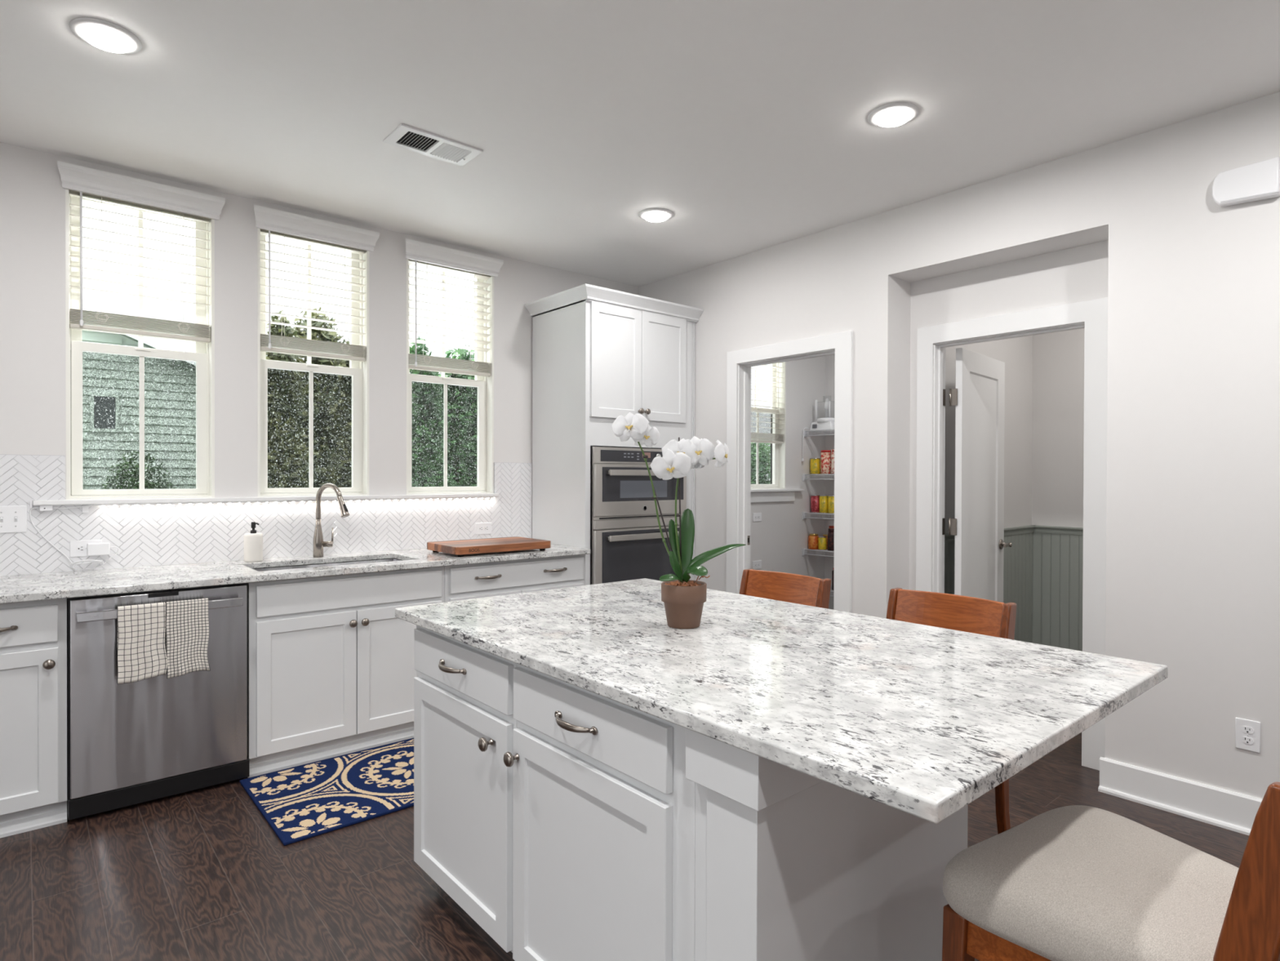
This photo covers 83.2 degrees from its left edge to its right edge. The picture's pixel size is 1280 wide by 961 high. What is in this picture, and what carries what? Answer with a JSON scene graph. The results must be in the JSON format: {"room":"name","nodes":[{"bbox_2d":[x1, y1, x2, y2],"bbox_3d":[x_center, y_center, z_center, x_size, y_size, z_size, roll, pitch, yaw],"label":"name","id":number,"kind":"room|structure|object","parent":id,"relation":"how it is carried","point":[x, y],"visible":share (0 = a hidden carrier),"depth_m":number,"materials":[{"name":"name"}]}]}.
{"room":"kitchen","nodes":[
{"label":"kitchen","id":0,"kind":"room"},
{"bbox_2d":[0,142,825,578],"bbox_3d":[-1.415,-0.071,4.292,8.550,2.743,0.160,0,0,-41],"label":"wall","id":1,"kind":"structure","parent":0,"point":[33,362],"depth_m":3.69,"materials":[{"name":"white paint"}]},
{"bbox_2d":[65,188,214,499],"bbox_3d":[-2.386,-0.633,3.452,0.579,1.437,0.156,0,0,-41],"label":"window","id":2,"kind":"structure","parent":1,"relation":"in","point":[203,355],"depth_m":3.47,"materials":[{"name":"plastic"}]},
{"bbox_2d":[57,160,225,343],"bbox_3d":[-2.333,-1.040,3.396,0.645,0.708,0.118,0,0,-41],"label":"window blind","id":3,"kind":"object","parent":2,"relation":"attached to","point":[82,182],"visible":1,"depth_m":3.38,"materials":[{"name":"white paint"}]},
{"bbox_2d":[30,497,496,512],"bbox_3d":[-1.777,0.115,3.850,2.264,0.055,0.026,0,0,-41],"label":"window sill","id":4,"kind":"structure","parent":1,"relation":"attached to","point":[42,508],"depth_m":3.53,"materials":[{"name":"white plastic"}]},
{"bbox_2d":[32,493,498,505],"bbox_3d":[-1.773,0.095,3.859,2.264,0.021,0.055,0,0,-41],"label":"trim","id":5,"kind":"structure","parent":1,"relation":"attached to","point":[57,502],"depth_m":3.62,"materials":[{"name":"white paint"}]},
{"bbox_2d":[0,453,532,576],"bbox_3d":[-1.961,0.146,3.716,3.270,0.518,0.008,0,0,-41],"label":"tile backsplash","id":6,"kind":"structure","parent":1,"relation":"attached to","point":[164,534],"depth_m":3.59,"materials":[{"name":"tile"}]},
{"bbox_2d":[0,505,26,533],"bbox_3d":[-2.692,0.166,3.073,0.117,0.115,0.017,0,0,-41],"label":"light switch","id":7,"kind":"object","parent":6,"relation":"attached to","point":[13,518],"visible":1,"depth_m":3.08,"materials":[{"name":"white plastic"}]},
{"bbox_2d":[70,539,102,556],"bbox_3d":[-2.497,0.305,3.248,0.115,0.073,0.008,0,0,-41],"label":"wall outlet","id":8,"kind":"object","parent":6,"relation":"attached to","point":[77,548],"visible":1,"depth_m":3.23,"materials":[{"name":"white plastic"}]},
{"bbox_2d":[29,507,119,569],"bbox_3d":[-2.509,0.260,3.203,0.314,0.286,0.055,0,0,-41],"label":"power adapter","id":9,"kind":"object","parent":8,"relation":"attached to","point":[93,548],"visible":1,"depth_m":3.24,"materials":[{"name":"white plastic"}]},
{"bbox_2d":[76,544,84,552],"bbox_3d":[-2.510,0.305,3.233,0.025,0.034,0.003,0,0,-41],"label":"receptacle","id":10,"kind":"object","parent":8,"relation":"attached to","point":[80,548],"depth_m":3.23,"materials":[{"name":"white plastic"}]},
{"bbox_2d":[475,522,491,534],"bbox_3d":[-0.986,0.302,4.541,0.115,0.073,0.008,0,0,-41],"label":"wall outlet","id":11,"kind":"object","parent":6,"relation":"attached to","point":[481,528],"visible":1,"depth_m":4.54,"materials":[{"name":"white plastic"}]},
{"bbox_2d":[257,227,368,497],"bbox_3d":[-1.801,-0.635,3.953,0.572,1.437,0.156,0,0,-41],"label":"window","id":12,"kind":"structure","parent":1,"relation":"in","point":[359,371],"depth_m":4.02,"materials":[{"name":"plastic"}]},
{"bbox_2d":[253,204,379,361],"bbox_3d":[-1.749,-1.036,3.897,0.638,0.720,0.118,0,0,-41],"label":"window blind","id":13,"kind":"object","parent":12,"relation":"attached to","point":[271,222],"visible":0.91,"depth_m":3.88,"materials":[{"name":"white paint"}]},
{"bbox_2d":[406,258,493,494],"bbox_3d":[-1.201,-0.636,4.467,0.574,1.437,0.156,0,0,-41],"label":"window","id":14,"kind":"structure","parent":1,"relation":"in","point":[484,384],"depth_m":4.59,"materials":[{"name":"plastic"}]},
{"bbox_2d":[405,238,503,377],"bbox_3d":[-1.149,-1.031,4.410,0.640,0.733,0.118,0,0,-41],"label":"window blind","id":15,"kind":"object","parent":14,"relation":"attached to","point":[419,254],"visible":0.91,"depth_m":4.41,"materials":[{"name":"white paint"}]},
{"bbox_2d":[752,512,761,521],"bbox_3d":[1.020,0.320,6.269,0.115,0.073,0.008,0,0,-41],"label":"wall outlet","id":16,"kind":"object","parent":1,"relation":"attached to","point":[757,517],"visible":1,"depth_m":6.26,"materials":[{"name":"white plastic"}]},
{"bbox_2d":[752,560,761,568],"bbox_3d":[1.019,0.735,6.272,0.115,0.073,0.008,0,0,-41],"label":"wall outlet","id":17,"kind":"object","parent":1,"relation":"attached to","point":[756,564],"visible":0.95,"depth_m":6.27,"materials":[{"name":"white plastic"}]},
{"bbox_2d":[751,361,786,488],"bbox_3d":[1.051,-0.642,6.394,0.578,1.437,0.156,0,0,-41],"label":"window","id":18,"kind":"structure","parent":1,"relation":"in","point":[778,451],"depth_m":6.54,"materials":[{"name":"plastic"}]},
{"bbox_2d":[751,362,783,444],"bbox_3d":[1.103,-0.868,6.339,0.644,1.070,0.118,0,0,-41],"label":"window blind","id":19,"kind":"object","parent":18,"relation":"attached to","point":[757,437],"visible":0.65,"depth_m":6.40,"materials":[{"name":"white paint"}]},
{"bbox_2d":[751,488,804,502],"bbox_3d":[1.135,0.134,6.346,0.955,0.113,0.060,0,0,-41],"label":"trim","id":20,"kind":"structure","parent":1,"relation":"attached to","point":[757,495],"depth_m":6.38,"materials":[{"name":"white paint"}]},
{"bbox_3d":[2.253,1.025,6.085,0.350,0.074,1.900,0,0,-41],"label":"wire shelf","id":21,"kind":"object","parent":1,"relation":"attached to","visible":0},
{"bbox_2d":[831,567,834,590],"bbox_3d":[1.796,0.895,6.549,0.100,0.200,0.100,0,0,-41],"label":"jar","id":22,"kind":"object","parent":21,"relation":"on","point":[833,571],"visible":0.22,"depth_m":6.54,"materials":[{"name":"black glass"}]},
{"bbox_2d":[0,732,1248,960],"bbox_3d":[1.345,1.353,1.072,8.550,0.050,8.660,0,0,-41],"label":"floor","id":23,"kind":"structure","parent":0,"point":[200,874],"depth_m":2.37,"materials":[{"name":"brown wood"}]},
{"bbox_2d":[0,598,66,838],"bbox_3d":[-2.529,0.873,2.798,0.456,0.868,0.649,0,0,-41],"label":"base cabinet","id":24,"kind":"object","parent":23,"relation":"on","point":[33,633],"visible":0.96,"depth_m":2.67,"materials":[{"name":"white paint"}]},
{"bbox_2d":[66,582,249,820],"bbox_3d":[-2.104,0.864,3.131,0.619,0.848,0.661,0,0,-41],"label":"dishwasher","id":25,"kind":"object","parent":23,"relation":"on","point":[128,744],"visible":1,"depth_m":2.89,"materials":[{"name":"silver metal"}]},
{"bbox_2d":[116,601,167,684],"bbox_3d":[-1.954,0.635,2.828,0.163,0.298,0.038,0,0,-41],"label":"tea towel","id":26,"kind":"object","parent":25,"relation":"hanging from","point":[141,655],"visible":1,"depth_m":2.82,"materials":[{"name":"fabric"}]},
{"bbox_2d":[165,598,210,678],"bbox_3d":[-1.837,0.638,2.929,0.153,0.304,0.037,0,0,-41],"label":"tea towel","id":27,"kind":"object","parent":25,"relation":"hanging from","point":[187,621],"visible":1,"depth_m":2.92,"materials":[{"name":"fabric"}]},
{"bbox_2d":[240,737,413,845],"bbox_3d":[-1.068,1.302,3.222,1.148,0.012,0.700,0,0,-41],"label":"kitchen rug","id":28,"kind":"object","parent":23,"relation":"on","point":[300,802],"visible":0.56,"depth_m":3.00,"materials":[{"name":"blue fabric"}]},
{"bbox_2d":[247,566,444,777],"bbox_3d":[-1.537,0.875,3.648,0.913,0.860,0.648,0,0,-41],"label":"base cabinet","id":29,"kind":"object","parent":23,"relation":"on","point":[331,672],"visible":0.81,"depth_m":3.37,"materials":[{"name":"white paint"}]},
{"bbox_2d":[413,625,516,952],"bbox_3d":[-0.257,0.882,2.325,0.811,0.868,0.623,0,0,-41],"label":"base cabinet","id":30,"kind":"object","parent":23,"relation":"on","point":[464,723],"visible":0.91,"depth_m":2.04,"materials":[{"name":"white paint"}]},
{"bbox_2d":[444,554,585,601],"bbox_3d":[-0.847,0.869,4.238,0.898,0.868,0.649,0,0,-41],"label":"base cabinet","id":31,"kind":"object","parent":23,"relation":"on","point":[474,580],"visible":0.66,"depth_m":3.98,"materials":[{"name":"white paint"}]},
{"bbox_2d":[0,543,590,604],"bbox_3d":[-1.747,0.422,3.466,3.269,0.030,0.656,0,0,-41],"label":"countertop","id":32,"kind":"structure","parent":31,"relation":"on","point":[55,585],"depth_m":3.23,"materials":[{"name":"white stone"}]},
{"bbox_2d":[244,521,262,561],"bbox_3d":[-1.943,0.307,3.622,0.085,0.196,0.085,0,0,-41],"label":"soap dispenser","id":33,"kind":"object","parent":32,"relation":"on","point":[253,541],"visible":1,"depth_m":3.59,"materials":[{"name":"white ceramic"}]},
{"bbox_2d":[253,558,401,571],"bbox_3d":[-1.543,0.541,3.628,0.800,0.208,0.400,0,0,-41],"label":"sink","id":34,"kind":"object","parent":32,"relation":"in","point":[388,559],"visible":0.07,"depth_m":3.77,"materials":[{"name":"silver metal"}]},
{"bbox_2d":[312,483,349,557],"bbox_3d":[-1.608,0.209,3.790,0.240,0.392,0.086,0,0,23],"label":"kitchen faucet","id":35,"kind":"object","parent":32,"relation":"on","point":[318,544],"visible":1,"depth_m":3.79,"materials":[{"name":"silver metal"}]},
{"bbox_2d":[312,519,323,557],"bbox_3d":[-1.702,0.304,3.812,0.051,0.200,0.051,0,0,-41],"label":"faucet","id":36,"kind":"object","parent":35,"relation":"on","point":[317,542],"depth_m":3.80,"materials":[{"name":"silver metal"}]},
{"bbox_2d":[426,536,551,556],"bbox_3d":[-0.865,0.378,4.147,0.605,0.054,0.401,0,0,-41],"label":"cutting board","id":37,"kind":"object","parent":32,"relation":"on","point":[460,548],"visible":1,"depth_m":4.03,"materials":[{"name":"brown wood"}]},
{"bbox_2d":[503,663,695,960],"bbox_3d":[0.158,0.887,1.840,0.811,0.868,0.648,0,0,-41],"label":"base cabinet","id":38,"kind":"object","parent":23,"relation":"on","point":[604,800],"visible":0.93,"depth_m":1.57,"materials":[{"name":"white paint"}]},
{"bbox_2d":[395,577,1168,823],"bbox_3d":[0.208,0.436,2.009,1.085,0.030,1.841,0,0,-41],"label":"countertop","id":39,"kind":"structure","parent":38,"relation":"on","point":[923,722],"depth_m":1.56,"materials":[{"name":"white stone"}]},
{"bbox_2d":[611,412,746,628],"bbox_3d":[0.119,0.113,2.068,0.376,0.615,0.168,0,0,-17],"label":"potted orchid","id":40,"kind":"object","parent":39,"relation":"on","point":[683,598],"visible":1,"depth_m":2.06,"materials":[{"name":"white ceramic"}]},
{"bbox_2d":[524,283,703,585],"bbox_3d":[-0.168,0.072,4.806,0.984,2.458,0.678,0,0,-41],"label":"tall cabinet","id":41,"kind":"object","parent":23,"relation":"on","point":[600,354],"visible":0.52,"depth_m":4.54,"materials":[{"name":"white paint"}]},
{"bbox_2d":[590,446,686,584],"bbox_3d":[-0.122,0.380,4.742,0.767,1.173,0.534,0,0,-41],"label":"wall oven","id":42,"kind":"object","parent":41,"relation":"in","point":[627,544],"visible":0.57,"depth_m":4.49,"materials":[{"name":"silver metal"}]},
{"bbox_2d":[738,568,831,608],"bbox_3d":[0.407,0.847,2.759,0.534,0.938,0.501,0,0,-41],"label":"bar stool","id":43,"kind":"object","parent":23,"relation":"on","point":[797,588],"visible":0.2,"depth_m":2.91,"materials":[{"name":"brown wood"}]},
{"bbox_2d":[685,728,968,960],"bbox_3d":[0.446,0.889,1.543,0.802,0.868,0.176,0,0,-41],"label":"island end panel","id":44,"kind":"object","parent":23,"relation":"on","point":[791,864],"visible":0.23,"depth_m":1.34,"materials":[{"name":"white paint"}]},
{"bbox_2d":[885,587,1016,834],"bbox_3d":[0.849,0.851,2.243,0.534,0.938,0.501,0,0,-41],"label":"bar stool","id":45,"kind":"object","parent":23,"relation":"on","point":[941,610],"visible":0.15,"depth_m":2.36,"materials":[{"name":"brown wood"}]},
{"bbox_2d":[942,782,1279,960],"bbox_3d":[0.865,0.857,1.217,0.501,0.938,0.534,0,0,-33],"label":"bar stool","id":46,"kind":"object","parent":23,"relation":"on","point":[1073,882],"visible":1,"depth_m":1.18,"materials":[{"name":"fabric"}]},
{"bbox_2d":[0,0,1279,286],"bbox_3d":[1.353,-1.443,1.055,8.550,0.057,8.660,0,0,-41],"label":"ceiling","id":47,"kind":"structure","parent":0,"point":[747,122],"depth_m":2.69,"materials":[{"name":"white paint"}]},
{"bbox_2d":[69,17,142,53],"bbox_3d":[-1.716,-1.415,2.318,0.188,0.030,0.188,0,0,-41],"label":"recessed light","id":48,"kind":"object","parent":47,"relation":"in","point":[102,34],"visible":1,"depth_m":2.29,"materials":[{"name":"white paint"}]},
{"bbox_2d":[382,123,483,166],"bbox_3d":[-0.882,-1.424,3.082,0.366,0.018,0.198,0,0,-41],"label":"ceiling vent","id":49,"kind":"object","parent":47,"relation":"in","point":[404,136],"visible":1,"depth_m":3.07,"materials":[{"name":"white metal"}]},
{"bbox_2d":[638,208,673,222],"bbox_3d":[0.086,-1.420,3.888,0.188,0.030,0.188,0,0,-41],"label":"recessed light","id":50,"kind":"object","parent":47,"relation":"in","point":[652,215],"visible":1,"depth_m":3.85,"materials":[{"name":"white paint"}]},
{"bbox_2d":[867,102,919,127],"bbox_3d":[0.987,-1.411,2.809,0.188,0.030,0.188,0,0,-41],"label":"recessed light","id":51,"kind":"object","parent":47,"relation":"in","point":[898,113],"visible":1,"depth_m":2.77,"materials":[{"name":"white paint"}]},
{"bbox_2d":[824,354,835,609],"bbox_3d":[2.458,-0.072,6.232,0.142,2.743,1.930,0,0,-41],"label":"wall","id":52,"kind":"structure","parent":0,"point":[829,359],"depth_m":6.88,"materials":[{"name":"white paint"}]},
{"bbox_2d":[801,547,834,557],"bbox_3d":[2.254,0.670,6.083,0.350,0.074,1.900,0,0,-41],"label":"wire shelf","id":53,"kind":"object","parent":52,"relation":"attached to","point":[804,551],"visible":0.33,"depth_m":6.62,"materials":[{"name":"white metal"}]},
{"bbox_2d":[808,533,818,549],"bbox_3d":[1.620,0.568,6.722,0.098,0.140,0.098,0,0,-41],"label":"jam jar","id":54,"kind":"object","parent":53,"relation":"on","point":[812,538],"visible":0.96,"depth_m":6.68,"materials":[{"name":"orange glass"}]},
{"bbox_2d":[817,536,826,550],"bbox_3d":[1.684,0.578,6.648,0.077,0.122,0.077,0,0,-41],"label":"can","id":55,"kind":"object","parent":53,"relation":"on","point":[822,540],"visible":1,"depth_m":6.62,"materials":[{"name":"metal"}]},
{"bbox_2d":[822,533,827,549],"bbox_3d":[1.740,0.571,6.722,0.080,0.135,0.080,0,0,-41],"label":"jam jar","id":56,"kind":"object","parent":53,"relation":"on","point":[824,535],"visible":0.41,"depth_m":6.69,"materials":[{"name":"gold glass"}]},
{"bbox_2d":[827,528,834,551],"bbox_3d":[1.749,0.539,6.587,0.068,0.200,0.068,0,0,-41],"label":"sauce bottle","id":57,"kind":"object","parent":53,"relation":"on","point":[831,531],"visible":0.9,"depth_m":6.56,"materials":[{"name":"brown glass"}]},
{"bbox_2d":[802,429,834,437],"bbox_3d":[2.257,-0.427,6.076,0.350,0.074,1.900,0,0,-41],"label":"wire shelf","id":58,"kind":"object","parent":52,"relation":"attached to","point":[825,431],"visible":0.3,"depth_m":6.63,"materials":[{"name":"white metal"}]},
{"bbox_2d":[801,398,834,462],"bbox_3d":[1.687,-0.477,6.661,0.282,0.611,0.265,0,0,-41],"label":"food processor","id":59,"kind":"object","parent":58,"relation":"on","point":[827,423],"visible":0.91,"depth_m":6.64,"materials":[{"name":"white plastic"}]},
{"bbox_2d":[802,473,834,480],"bbox_3d":[2.256,-0.025,6.079,0.350,0.074,1.900,0,0,-41],"label":"wire shelf","id":60,"kind":"object","parent":52,"relation":"attached to","point":[804,475],"visible":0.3,"depth_m":6.60,"materials":[{"name":"white metal"}]},
{"bbox_2d":[809,457,820,474],"bbox_3d":[1.639,-0.133,6.729,0.097,0.152,0.097,0,0,-41],"label":"can","id":61,"kind":"object","parent":60,"relation":"on","point":[815,468],"visible":0.91,"depth_m":6.69,"materials":[{"name":"metal"}]},
{"bbox_2d":[820,449,831,474],"bbox_3d":[1.716,-0.167,6.640,0.099,0.222,0.099,0,0,-41],"label":"canister","id":62,"kind":"object","parent":60,"relation":"on","point":[825,455],"visible":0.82,"depth_m":6.60,"materials":[{"name":"metal"}]},
{"bbox_2d":[831,448,834,474],"bbox_3d":[1.788,-0.168,6.555,0.099,0.226,0.099,0,0,-41],"label":"canister","id":63,"kind":"object","parent":60,"relation":"on","point":[833,450],"visible":0.26,"depth_m":6.53,"materials":[{"name":"metal"}]},
{"bbox_2d":[802,511,834,519],"bbox_3d":[2.255,0.332,6.081,0.350,0.074,1.900,0,0,-41],"label":"wire shelf","id":64,"kind":"object","parent":52,"relation":"attached to","point":[804,513],"visible":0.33,"depth_m":6.61,"materials":[{"name":"white metal"}]},
{"bbox_2d":[810,494,819,512],"bbox_3d":[1.641,0.218,6.729,0.089,0.165,0.089,0,0,-41],"label":"can","id":65,"kind":"object","parent":64,"relation":"on","point":[815,499],"visible":0.86,"depth_m":6.69,"materials":[{"name":"metal"}]},
{"bbox_2d":[819,494,828,513],"bbox_3d":[1.702,0.218,6.657,0.089,0.165,0.089,0,0,-41],"label":"can","id":66,"kind":"object","parent":64,"relation":"on","point":[823,498],"visible":0.87,"depth_m":6.62,"materials":[{"name":"metal"}]},
{"bbox_2d":[827,495,834,513],"bbox_3d":[1.763,0.219,6.586,0.089,0.165,0.089,0,0,-41],"label":"can","id":67,"kind":"object","parent":64,"relation":"on","point":[830,498],"visible":0.59,"depth_m":6.55,"materials":[{"name":"metal"}]},
{"bbox_2d":[638,91,1279,799],"bbox_3d":[2.793,-0.046,2.195,0.115,2.743,8.500,0,0,-41],"label":"wall","id":68,"kind":"structure","parent":0,"point":[1193,507],"depth_m":2.93,"materials":[{"name":"white paint"}]},
{"bbox_2d":[726,330,853,612],"bbox_3d":[0.914,0.238,4.379,0.136,2.138,0.926,0,0,-41],"label":"trim","id":69,"kind":"structure","parent":68,"relation":"attached to","point":[740,362],"depth_m":4.32,"materials":[{"name":"white paint"}]},
{"bbox_2d":[897,231,1108,590],"bbox_3d":[1.992,-0.056,3.398,0.233,2.743,1.770,0,0,-41],"label":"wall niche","id":70,"kind":"object","parent":68,"relation":"in","point":[1076,270],"visible":0.21,"depth_m":3.72,"materials":[{"name":"white paint"}]},
{"bbox_2d":[1097,756,1262,835],"bbox_3d":[3.727,1.266,0.996,0.030,0.139,5.448,0,0,-41],"label":"baseboard","id":71,"kind":"structure","parent":68,"relation":"attached to","point":[1224,808],"depth_m":2.85,"materials":[{"name":"white paint"}]},
{"bbox_2d":[1212,156,1279,206],"bbox_3d":[2.261,-1.105,2.689,0.046,0.136,0.196,0,0,-41],"label":"door chime","id":72,"kind":"object","parent":68,"relation":"attached to","point":[1260,180],"visible":1,"depth_m":2.67,"materials":[{"name":"white plastic"}]},
{"bbox_2d":[1235,717,1260,752],"bbox_3d":[2.280,0.955,2.702,0.008,0.115,0.073,0,0,-41],"label":"wall outlet","id":73,"kind":"object","parent":68,"relation":"attached to","point":[1247,732],"visible":1,"depth_m":2.70,"materials":[{"name":"white plastic"}]},
{"bbox_2d":[1241,725,1253,733],"bbox_3d":[2.278,0.936,2.701,0.003,0.025,0.034,0,0,-41],"label":"receptacle","id":74,"kind":"object","parent":73,"relation":"attached to","point":[1245,729],"depth_m":2.70,"materials":[{"name":"white plastic"}]},
{"bbox_2d":[1241,736,1253,744],"bbox_3d":[2.278,0.975,2.701,0.003,0.025,0.034,0,0,-41],"label":"receptacle","id":75,"kind":"object","parent":73,"relation":"attached to","point":[1245,740],"depth_m":2.70,"materials":[{"name":"white plastic"}]},
{"bbox_2d":[909,293,1084,533],"bbox_3d":[2.890,-0.057,4.094,2.267,2.743,1.880,0,0,-41],"label":"wall","id":76,"kind":"structure","parent":0,"point":[1044,422],"depth_m":4.91,"materials":[{"name":"white paint"}]},
{"bbox_2d":[942,347,1012,602],"bbox_3d":[1.953,0.290,4.144,0.737,2.018,0.105,0,0,-41],"label":"door","id":77,"kind":"structure","parent":76,"relation":"in","point":[978,397],"depth_m":4.11,"materials":[{"name":"white paint"}]},
{"bbox_2d":[915,297,1107,770],"bbox_3d":[1.861,0.243,3.630,0.135,2.142,0.928,0,0,-41],"label":"trim","id":78,"kind":"structure","parent":76,"relation":"attached to","point":[1091,315],"depth_m":3.42,"materials":[{"name":"white paint"}]},
{"bbox_2d":[944,524,1083,651],"bbox_3d":[2.709,0.748,3.944,1.540,0.855,1.656,0,0,-41],"label":"panelling","id":79,"kind":"object","parent":76,"relation":"attached to","point":[1042,566],"visible":0.21,"depth_m":4.92,"materials":[{"name":"wood"}]},
{"label":"outside","id":80,"kind":"structure","parent":0,"visible":0},
{"bbox_3d":[-26.087,1.686,35.849,120.000,0.100,79.830,0,0,-41],"label":"lawn","id":81,"kind":"structure","parent":80,"visible":0},
{"bbox_2d":[100,451,177,488],"bbox_3d":[-11.086,0.587,15.926,1.475,2.469,1.042,0,0,-43],"label":"bush","id":82,"kind":"object","parent":81,"relation":"on","point":[147,456],"visible":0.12,"depth_m":15.81,"materials":[{"name":"green plant"}]},
{"bbox_2d":[82,305,195,489],"bbox_3d":[-17.435,-1.751,16.773,13.050,7.060,8.620,0,0,-41],"label":"house","id":83,"kind":"structure","parent":81,"relation":"on","point":[87,335],"depth_m":16.50,"materials":[{"name":"green"}]},
{"bbox_2d":[266,310,319,488],"bbox_3d":[-7.885,-0.887,15.834,1.603,5.674,1.572,0,0,-26],"label":"tree","id":84,"kind":"object","parent":81,"relation":"on","point":[278,330],"visible":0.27,"depth_m":15.62,"materials":[{"name":"green plant"}]},
{"bbox_2d":[287,306,349,487],"bbox_3d":[-10.331,-1.749,23.027,3.618,7.424,3.786,0,0,25],"label":"tree","id":85,"kind":"object","parent":81,"relation":"on","point":[324,335],"visible":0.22,"depth_m":22.41,"materials":[{"name":"green plant"}]},
{"bbox_2d":[324,337,351,487],"bbox_3d":[-6.731,-0.739,17.021,1.530,5.292,1.552,0,0,-41],"label":"tree","id":86,"kind":"object","parent":81,"relation":"on","point":[346,362],"visible":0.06,"depth_m":16.69,"materials":[{"name":"green plant"}]},
{"bbox_2d":[409,336,457,486],"bbox_3d":[-5.471,-0.822,18.006,1.537,5.502,1.631,0,0,-41],"label":"tree","id":87,"kind":"object","parent":81,"relation":"on","point":[412,349],"visible":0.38,"depth_m":17.80,"materials":[{"name":"green plant"}]},
{"bbox_2d":[430,345,475,486],"bbox_3d":[-6.431,-1.524,26.094,4.251,6.973,4.171,0,0,-41],"label":"tree","id":88,"kind":"object","parent":81,"relation":"on","point":[462,352],"visible":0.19,"depth_m":25.58,"materials":[{"name":"green plant"}]},
{"bbox_2d":[456,355,477,486],"bbox_3d":[-4.082,-0.728,19.163,1.646,5.155,1.707,0,0,-41],"label":"tree","id":89,"kind":"object","parent":81,"relation":"on","point":[472,377],"visible":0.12,"depth_m":18.86,"materials":[{"name":"green plant"}]},
{"bbox_2d":[751,433,770,484],"bbox_3d":[2.318,0.455,15.268,2.545,2.953,2.475,0,0,-41],"label":"tree","id":90,"kind":"object","parent":81,"relation":"on","point":[766,445],"visible":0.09,"depth_m":14.95,"materials":[{"name":"green plant"}]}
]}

